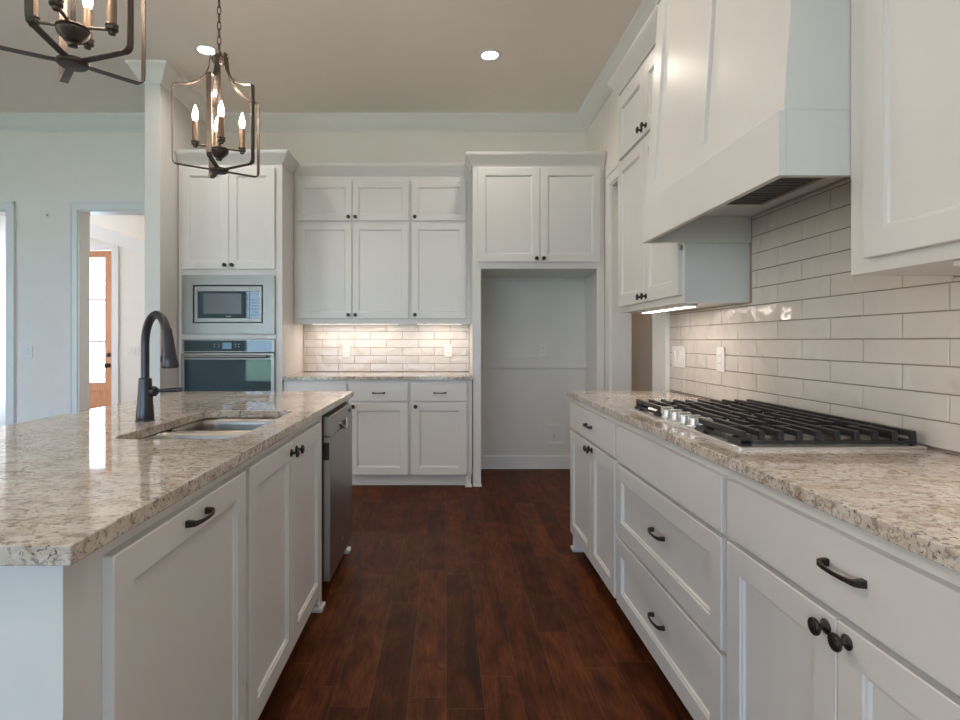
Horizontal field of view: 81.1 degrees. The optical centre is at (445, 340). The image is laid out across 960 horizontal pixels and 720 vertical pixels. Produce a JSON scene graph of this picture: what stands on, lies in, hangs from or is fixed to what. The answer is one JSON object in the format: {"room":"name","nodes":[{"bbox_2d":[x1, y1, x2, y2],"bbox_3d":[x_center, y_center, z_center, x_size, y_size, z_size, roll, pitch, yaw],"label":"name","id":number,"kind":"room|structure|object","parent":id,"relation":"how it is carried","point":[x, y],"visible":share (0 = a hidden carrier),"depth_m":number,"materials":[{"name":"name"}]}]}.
{"room":"kitchen","nodes":[
{"label":"kitchen","id":0,"kind":"room"},
{"bbox_2d":[0,215,144,425],"bbox_3d":[-4.300,-0.895,7.690,4.200,4.200,0.140,0,0,0],"label":"wall","id":1,"kind":"structure","parent":0,"point":[131,263],"depth_m":7.62,"materials":[{"name":"beige paint"}]},
{"bbox_2d":[90,251,111,408],"bbox_3d":[-4.995,-0.020,7.636,0.886,2.430,0.117,0,0,0],"label":"door","id":2,"kind":"structure","parent":1,"relation":"in","point":[100,392],"depth_m":7.65,"materials":[{"name":"brown wood"}]},
{"bbox_2d":[90,242,118,404],"bbox_3d":[-4.995,-0.070,7.610,1.090,2.550,0.020,0,0,0],"label":"trim","id":3,"kind":"structure","parent":1,"relation":"attached to","point":[93,245],"depth_m":7.60,"materials":[{"name":"white paint"}]},
{"bbox_2d":[90,224,144,254],"bbox_3d":[-4.350,-1.348,7.560,4.100,1.516,0.120,0,0,0],"label":"trim","id":4,"kind":"structure","parent":1,"relation":"attached to","point":[97,232],"depth_m":7.54,"materials":[{"name":"white paint"}]},
{"bbox_2d":[127,347,138,355],"bbox_3d":[-4.260,0.145,7.612,0.160,0.125,0.013,0,0,0],"label":"light switch","id":5,"kind":"object","parent":1,"relation":"attached to","point":[131,351],"visible":1,"depth_m":7.61,"materials":[{"name":"white plastic"}]},
{"bbox_2d":[90,215,144,240],"bbox_3d":[-4.370,-1.848,6.522,4.340,2.301,2.195,0,0,0],"label":"ceiling","id":6,"kind":"structure","parent":0,"point":[133,226],"depth_m":7.19,"materials":[{"name":"beige paint"}]},
{"bbox_2d":[145,84,205,396],"bbox_3d":[-2.260,-0.455,4.798,0.120,3.320,0.975,0,0,0],"label":"wall partition","id":7,"kind":"structure","parent":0,"point":[161,174],"depth_m":4.36,"materials":[{"name":"white paint"}]},
{"bbox_2d":[0,0,656,131],"bbox_3d":[-2.840,-2.045,0.642,8.320,0.140,9.285,0,0,0],"label":"trim","id":8,"kind":"structure","parent":7,"relation":"attached to","point":[161,72],"depth_m":5.21,"materials":[{"name":"white paint"}]},
{"bbox_2d":[0,132,585,422],"bbox_3d":[-2.840,-0.455,5.355,8.600,3.320,0.140,0,0,0],"label":"wall","id":9,"kind":"structure","parent":0,"point":[41,172],"depth_m":5.28,"materials":[{"name":"beige paint"}]},
{"bbox_2d":[0,201,15,424],"bbox_3d":[-4.592,-0.053,5.346,1.062,2.517,0.178,0,0,0],"label":"trim","id":10,"kind":"structure","parent":9,"relation":"attached to","point":[8,208],"depth_m":5.26,"materials":[{"name":"white paint"}]},
{"bbox_2d":[23,346,32,358],"bbox_3d":[-3.945,0.105,5.277,0.090,0.125,0.013,0,0,0],"label":"light switch","id":11,"kind":"object","parent":9,"relation":"attached to","point":[27,350],"visible":1,"depth_m":5.28,"materials":[{"name":"white plastic"}]},
{"bbox_2d":[69,201,144,412],"bbox_3d":[-2.985,-0.053,5.346,1.116,2.517,0.178,0,0,0],"label":"trim","id":12,"kind":"structure","parent":9,"relation":"attached to","point":[80,212],"depth_m":5.27,"materials":[{"name":"white paint"}]},
{"bbox_2d":[293,163,409,323],"bbox_3d":[-0.828,-0.849,5.074,1.024,1.401,0.398,0,0,0],"label":"upper cabinet","id":13,"kind":"object","parent":9,"relation":"attached to","point":[352,220],"visible":1,"depth_m":4.93,"materials":[{"name":"white paint"}]},
{"bbox_2d":[304,324,468,371],"bbox_3d":[-0.561,0.062,5.279,1.558,0.457,0.012,0,0,0],"label":"backsplash","id":14,"kind":"structure","parent":9,"relation":"attached to","point":[373,347],"depth_m":5.27,"materials":[{"name":"tile"}]},
{"bbox_2d":[343,345,349,356],"bbox_3d":[-0.937,0.095,5.269,0.072,0.116,0.009,0,0,0],"label":"power outlet","id":15,"kind":"object","parent":14,"relation":"attached to","point":[346,348],"visible":1,"depth_m":5.27,"materials":[{"name":"white plastic"}]},
{"bbox_2d":[444,344,451,356],"bbox_3d":[0.020,0.090,5.269,0.072,0.116,0.009,0,0,0],"label":"power outlet","id":16,"kind":"object","parent":14,"relation":"attached to","point":[447,347],"visible":1,"depth_m":5.27,"materials":[{"name":"white plastic"}]},
{"bbox_2d":[410,163,470,323],"bbox_3d":[-0.048,-0.849,5.074,0.534,1.401,0.398,0,0,0],"label":"upper cabinet","id":17,"kind":"object","parent":9,"relation":"attached to","point":[440,193],"visible":0.99,"depth_m":4.93,"materials":[{"name":"white paint"}]},
{"bbox_2d":[481,455,569,468],"bbox_3d":[0.806,1.140,4.912,1.028,0.130,0.745,0,0,0],"label":"baseboard","id":18,"kind":"structure","parent":9,"relation":"attached to","point":[487,461],"depth_m":5.27,"materials":[{"name":"white paint"}]},
{"bbox_2d":[481,356,585,367],"bbox_3d":[0.807,0.199,5.271,1.025,0.113,0.028,0,0,0],"label":"trim","id":19,"kind":"structure","parent":9,"relation":"attached to","point":[486,361],"depth_m":5.26,"materials":[{"name":"grey paint"}]},
{"bbox_2d":[481,277,585,281],"bbox_3d":[0.807,-0.627,5.276,1.025,0.135,0.018,0,0,0],"label":"trim","id":20,"kind":"structure","parent":9,"relation":"attached to","point":[483,279],"depth_m":5.27,"materials":[{"name":"grey paint"}]},
{"bbox_2d":[481,251,604,454],"bbox_3d":[0.807,0.165,4.973,1.025,1.820,0.625,0,0,0],"label":"wall","id":21,"kind":"structure","parent":9,"relation":"attached to","point":[516,317],"depth_m":5.28,"materials":[{"name":"grey paint"}]},
{"bbox_2d":[539,344,546,355],"bbox_3d":[0.915,0.087,5.274,0.072,0.116,0.009,0,0,0],"label":"power outlet","id":22,"kind":"object","parent":9,"relation":"attached to","point":[542,347],"visible":1,"depth_m":5.27,"materials":[{"name":"white plastic"}]},
{"bbox_2d":[543,424,563,444],"bbox_3d":[1.016,0.882,5.263,0.196,0.198,0.032,0,0,0],"label":"box","id":23,"kind":"object","parent":9,"relation":"attached to","point":[553,434],"visible":1,"depth_m":5.27,"materials":[{"name":"white plastic"}]},
{"bbox_2d":[0,0,642,112],"bbox_3d":[-1.970,-2.165,0.642,10.340,0.100,9.565,0,0,0],"label":"ceiling","id":24,"kind":"structure","parent":0,"point":[298,56],"depth_m":4.11,"materials":[{"name":"beige paint"}]},
{"bbox_2d":[0,0,145,84],"bbox_3d":[-1.025,-1.436,1.531,0.368,1.358,0.352,0,0,0],"label":"lantern pendant","id":25,"kind":"object","parent":24,"relation":"hanging from","point":[72,33],"visible":1,"depth_m":1.53,"materials":[{"name":"brown metal"}]},
{"bbox_2d":[25,0,118,49],"bbox_3d":[-1.030,-0.928,1.546,0.227,0.234,0.227,0,0,0],"label":"candle","id":26,"kind":"object","parent":25,"relation":"on","point":[76,34],"depth_m":1.54,"materials":[{"name":"brown metal"}]},
{"bbox_2d":[194,44,217,56],"bbox_3d":[-1.740,-2.111,4.070,0.172,0.007,0.172,0,0,0],"label":"recessed light","id":27,"kind":"object","parent":24,"relation":"in","point":[203,49],"visible":0.85,"depth_m":4.05,"materials":[{"name":"white paint"}]},
{"bbox_2d":[172,0,259,178],"bbox_3d":[-1.020,-1.436,2.508,0.361,1.358,0.357,0,0,0],"label":"lantern pendant","id":28,"kind":"object","parent":24,"relation":"hanging from","point":[219,152],"visible":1,"depth_m":2.48,"materials":[{"name":"brown metal"}]},
{"bbox_2d":[191,101,245,160],"bbox_3d":[-1.021,-0.928,2.520,0.210,0.234,0.210,0,0,0],"label":"candle","id":29,"kind":"object","parent":28,"relation":"on","point":[219,152],"depth_m":2.48,"materials":[{"name":"brown metal"}]},
{"bbox_2d":[478,49,501,60],"bbox_3d":[0.325,-2.111,4.140,0.172,0.007,0.172,0,0,0],"label":"recessed light","id":30,"kind":"object","parent":24,"relation":"in","point":[488,54],"visible":1,"depth_m":4.14,"materials":[{"name":"white paint"}]},
{"bbox_2d":[258,469,693,719],"bbox_3d":[-2.900,1.255,2.030,12.200,0.100,12.340,0,0,0],"label":"floor","id":31,"kind":"structure","parent":0,"point":[446,602],"depth_m":2.38,"materials":[{"name":"brown wood"}]},
{"bbox_2d":[0,464,245,719],"bbox_3d":[-0.839,0.763,1.183,0.650,0.883,0.715,0,0,0],"label":"base cabinet","id":32,"kind":"object","parent":31,"relation":"on","point":[150,624],"visible":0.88,"depth_m":1.02,"materials":[{"name":"white paint"}]},
{"bbox_2d":[175,150,303,390],"bbox_3d":[-1.737,-0.172,4.907,0.910,2.754,0.753,0,0,0],"label":"tall cabinet","id":33,"kind":"object","parent":31,"relation":"on","point":[230,224],"visible":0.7,"depth_m":4.58,"materials":[{"name":"white paint"}]},
{"bbox_2d":[181,339,274,391],"bbox_3d":[-1.776,0.341,4.817,0.758,0.713,0.644,0,0,0],"label":"wall oven","id":34,"kind":"object","parent":33,"relation":"in","point":[206,364],"visible":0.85,"depth_m":4.55,"materials":[{"name":"silver metal"}]},
{"bbox_2d":[182,275,274,333],"bbox_3d":[-1.776,-0.297,4.728,0.758,0.480,0.322,0,0,0],"label":"microwave oven","id":35,"kind":"object","parent":33,"relation":"in","point":[211,304],"visible":1,"depth_m":4.57,"materials":[{"name":"silver metal"}]},
{"bbox_2d":[163,416,325,719],"bbox_3d":[-0.839,0.763,2.046,0.650,0.883,1.010,0,0,0],"label":"base cabinet","id":36,"kind":"object","parent":31,"relation":"on","point":[284,480],"visible":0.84,"depth_m":1.88,"materials":[{"name":"white paint"}]},
{"bbox_2d":[0,391,353,565],"bbox_3d":[-1.027,0.306,2.022,0.986,0.030,2.449,0,0,0],"label":"countertop","id":37,"kind":"structure","parent":36,"relation":"on","point":[72,484],"depth_m":1.36,"materials":[{"name":"beige stone"}]},
{"bbox_2d":[135,311,182,421],"bbox_3d":[-1.011,0.091,2.009,0.241,0.399,0.115,0,0,35],"label":"kitchen faucet","id":38,"kind":"object","parent":37,"relation":"on","point":[146,391],"visible":1,"depth_m":2.02,"materials":[{"name":"black metal"}]},
{"bbox_2d":[141,418,277,438],"bbox_3d":[-0.818,0.420,2.002,0.411,0.196,0.696,0,0,0],"label":"sink","id":39,"kind":"object","parent":37,"relation":"in","point":[208,428],"visible":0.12,"depth_m":2.27,"materials":[{"name":"silver metal"}]},
{"bbox_2d":[284,380,347,390],"bbox_3d":[-1.075,0.763,4.926,0.531,0.883,0.715,0,0,0],"label":"base cabinet","id":40,"kind":"object","parent":31,"relation":"on","point":[289,385],"visible":0.05,"depth_m":4.60,"materials":[{"name":"white paint"}]},
{"bbox_2d":[283,372,472,379],"bbox_3d":[-0.560,0.306,4.931,1.560,0.030,0.683,0,0,0],"label":"countertop","id":41,"kind":"structure","parent":40,"relation":"on","point":[303,375],"depth_m":4.59,"materials":[{"name":"beige stone"}]},
{"bbox_2d":[322,401,352,582],"bbox_3d":[-0.820,0.771,2.858,0.628,0.868,0.602,0,0,0],"label":"dishwasher","id":42,"kind":"object","parent":31,"relation":"on","point":[337,422],"visible":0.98,"depth_m":2.70,"materials":[{"name":"silver metal"}]},
{"bbox_2d":[344,400,350,553],"bbox_3d":[-0.855,0.763,3.196,0.618,0.883,0.069,0,0,0],"label":"island end panel","id":43,"kind":"object","parent":31,"relation":"on","point":[348,549],"visible":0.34,"depth_m":3.17,"materials":[{"name":"white paint"}]},
{"bbox_2d":[348,380,410,484],"bbox_3d":[-0.553,0.763,4.926,0.510,0.883,0.715,0,0,0],"label":"base cabinet","id":44,"kind":"object","parent":31,"relation":"on","point":[380,408],"visible":0.84,"depth_m":4.61,"materials":[{"name":"white paint"}]},
{"bbox_2d":[410,380,471,486],"bbox_3d":[-0.041,0.763,4.926,0.511,0.883,0.715,0,0,0],"label":"base cabinet","id":45,"kind":"object","parent":31,"relation":"on","point":[440,410],"visible":0.98,"depth_m":4.61,"materials":[{"name":"white paint"}]},
{"bbox_2d":[465,151,606,486],"bbox_3d":[0.737,-0.172,4.929,1.151,2.754,0.708,0,0,0],"label":"tall cabinet","id":46,"kind":"object","parent":31,"relation":"on","point":[534,213],"visible":0.94,"depth_m":4.63,"materials":[{"name":"white paint"}]},
{"bbox_2d":[570,399,619,597],"bbox_3d":[0.998,0.763,2.816,0.621,0.883,0.885,0,0,0],"label":"base cabinet","id":47,"kind":"object","parent":31,"relation":"on","point":[593,461],"visible":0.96,"depth_m":2.71,"materials":[{"name":"white paint"}]},
{"bbox_2d":[616,420,731,719],"bbox_3d":[0.998,0.763,1.909,0.620,0.883,0.926,0,0,0],"label":"base cabinet","id":48,"kind":"object","parent":31,"relation":"on","point":[671,500],"visible":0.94,"depth_m":1.76,"materials":[{"name":"white paint"}]},
{"bbox_2d":[727,471,959,719],"bbox_3d":[0.998,0.763,1.023,0.621,0.883,0.846,0,0,0],"label":"base cabinet","id":49,"kind":"object","parent":31,"relation":"on","point":[829,618],"visible":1,"depth_m":1.05,"materials":[{"name":"white paint"}]},
{"bbox_2d":[567,391,959,572],"bbox_3d":[1.008,0.306,1.917,0.602,0.030,2.715,0,0,0],"label":"countertop","id":50,"kind":"structure","parent":49,"relation":"on","point":[908,499],"depth_m":1.21,"materials":[{"name":"beige stone"}]},
{"bbox_2d":[629,399,926,449],"bbox_3d":[1.032,0.268,1.940,0.507,0.046,0.901,0,0,0],"label":"gas cooktop","id":51,"kind":"object","parent":50,"relation":"in","point":[749,424],"visible":1,"depth_m":1.66,"materials":[{"name":"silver metal"}]},
{"bbox_2d":[632,313,651,390],"bbox_3d":[2.280,-0.455,3.763,1.640,3.320,3.325,0,0,0],"label":"wall","id":52,"kind":"structure","parent":0,"point":[641,322],"depth_m":5.28,"materials":[{"name":"beige paint"}]},
{"bbox_2d":[586,91,957,454],"bbox_3d":[1.390,-0.455,0.642,0.140,3.320,9.285,0,0,0],"label":"wall","id":53,"kind":"structure","parent":0,"point":[602,134],"depth_m":4.61,"materials":[{"name":"beige paint"}]},
{"bbox_2d":[605,161,668,390],"bbox_3d":[1.381,-0.071,3.935,0.178,2.552,1.230,0,0,0],"label":"trim","id":54,"kind":"structure","parent":53,"relation":"attached to","point":[618,325],"depth_m":4.43,"materials":[{"name":"white paint"}]},
{"bbox_2d":[607,4,749,312],"bbox_3d":[1.144,-0.858,2.895,0.348,1.383,0.950,0,0,0],"label":"upper cabinet","id":55,"kind":"object","parent":53,"relation":"attached to","point":[650,275],"visible":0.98,"depth_m":2.83,"materials":[{"name":"white paint"}]},
{"bbox_2d":[640,304,697,312],"bbox_3d":[1.100,-0.159,2.800,0.050,0.014,0.600,0,0,0],"label":"light","id":56,"kind":"object","parent":55,"relation":"attached to","point":[683,306],"visible":0.99,"depth_m":2.71,"materials":[{"name":"white plastic"}]},
{"bbox_2d":[642,0,850,242],"bbox_3d":[1.078,-0.986,1.923,0.462,1.127,0.992,0,0,0],"label":"range hood","id":57,"kind":"object","parent":53,"relation":"attached to","point":[751,108],"visible":0.8,"depth_m":1.72,"materials":[{"name":"white paint"}]},
{"bbox_2d":[670,178,959,454],"bbox_3d":[1.314,-0.121,1.923,0.012,0.824,2.725,0,0,0],"label":"backsplash","id":58,"kind":"structure","parent":53,"relation":"attached to","point":[814,335],"depth_m":1.93,"materials":[{"name":"tile"}]},
{"bbox_2d":[672,346,684,367],"bbox_3d":[1.300,0.088,3.140,0.013,0.118,0.165,0,0,0],"label":"light switch","id":59,"kind":"object","parent":58,"relation":"attached to","point":[678,352],"visible":1,"depth_m":3.13,"materials":[{"name":"white plastic"}]},
{"bbox_2d":[716,347,724,371],"bbox_3d":[1.302,0.088,2.660,0.009,0.118,0.074,0,0,0],"label":"power outlet","id":60,"kind":"object","parent":58,"relation":"attached to","point":[720,351],"visible":1,"depth_m":2.65,"materials":[{"name":"white plastic"}]},
{"bbox_2d":[718,352,721,366],"bbox_3d":[1.300,0.088,2.660,0.003,0.068,0.034,0,0,0],"label":"receptacle","id":61,"kind":"object","parent":60,"relation":"attached to","point":[719,353],"depth_m":2.65,"materials":[{"name":"white plastic"}]},
{"bbox_2d":[851,0,959,275],"bbox_3d":[1.144,-0.858,0.993,0.348,1.383,0.865,0,0,0],"label":"upper cabinet","id":62,"kind":"object","parent":53,"relation":"attached to","point":[905,54],"visible":1,"depth_m":1.25,"materials":[{"name":"white paint"}]},
{"bbox_2d":[953,260,959,266],"bbox_3d":[1.075,-0.159,0.910,0.050,0.014,0.500,0,0,0],"label":"light","id":63,"kind":"object","parent":62,"relation":"attached to","point":[956,263],"visible":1,"depth_m":1.15,"materials":[{"name":"white plastic"}]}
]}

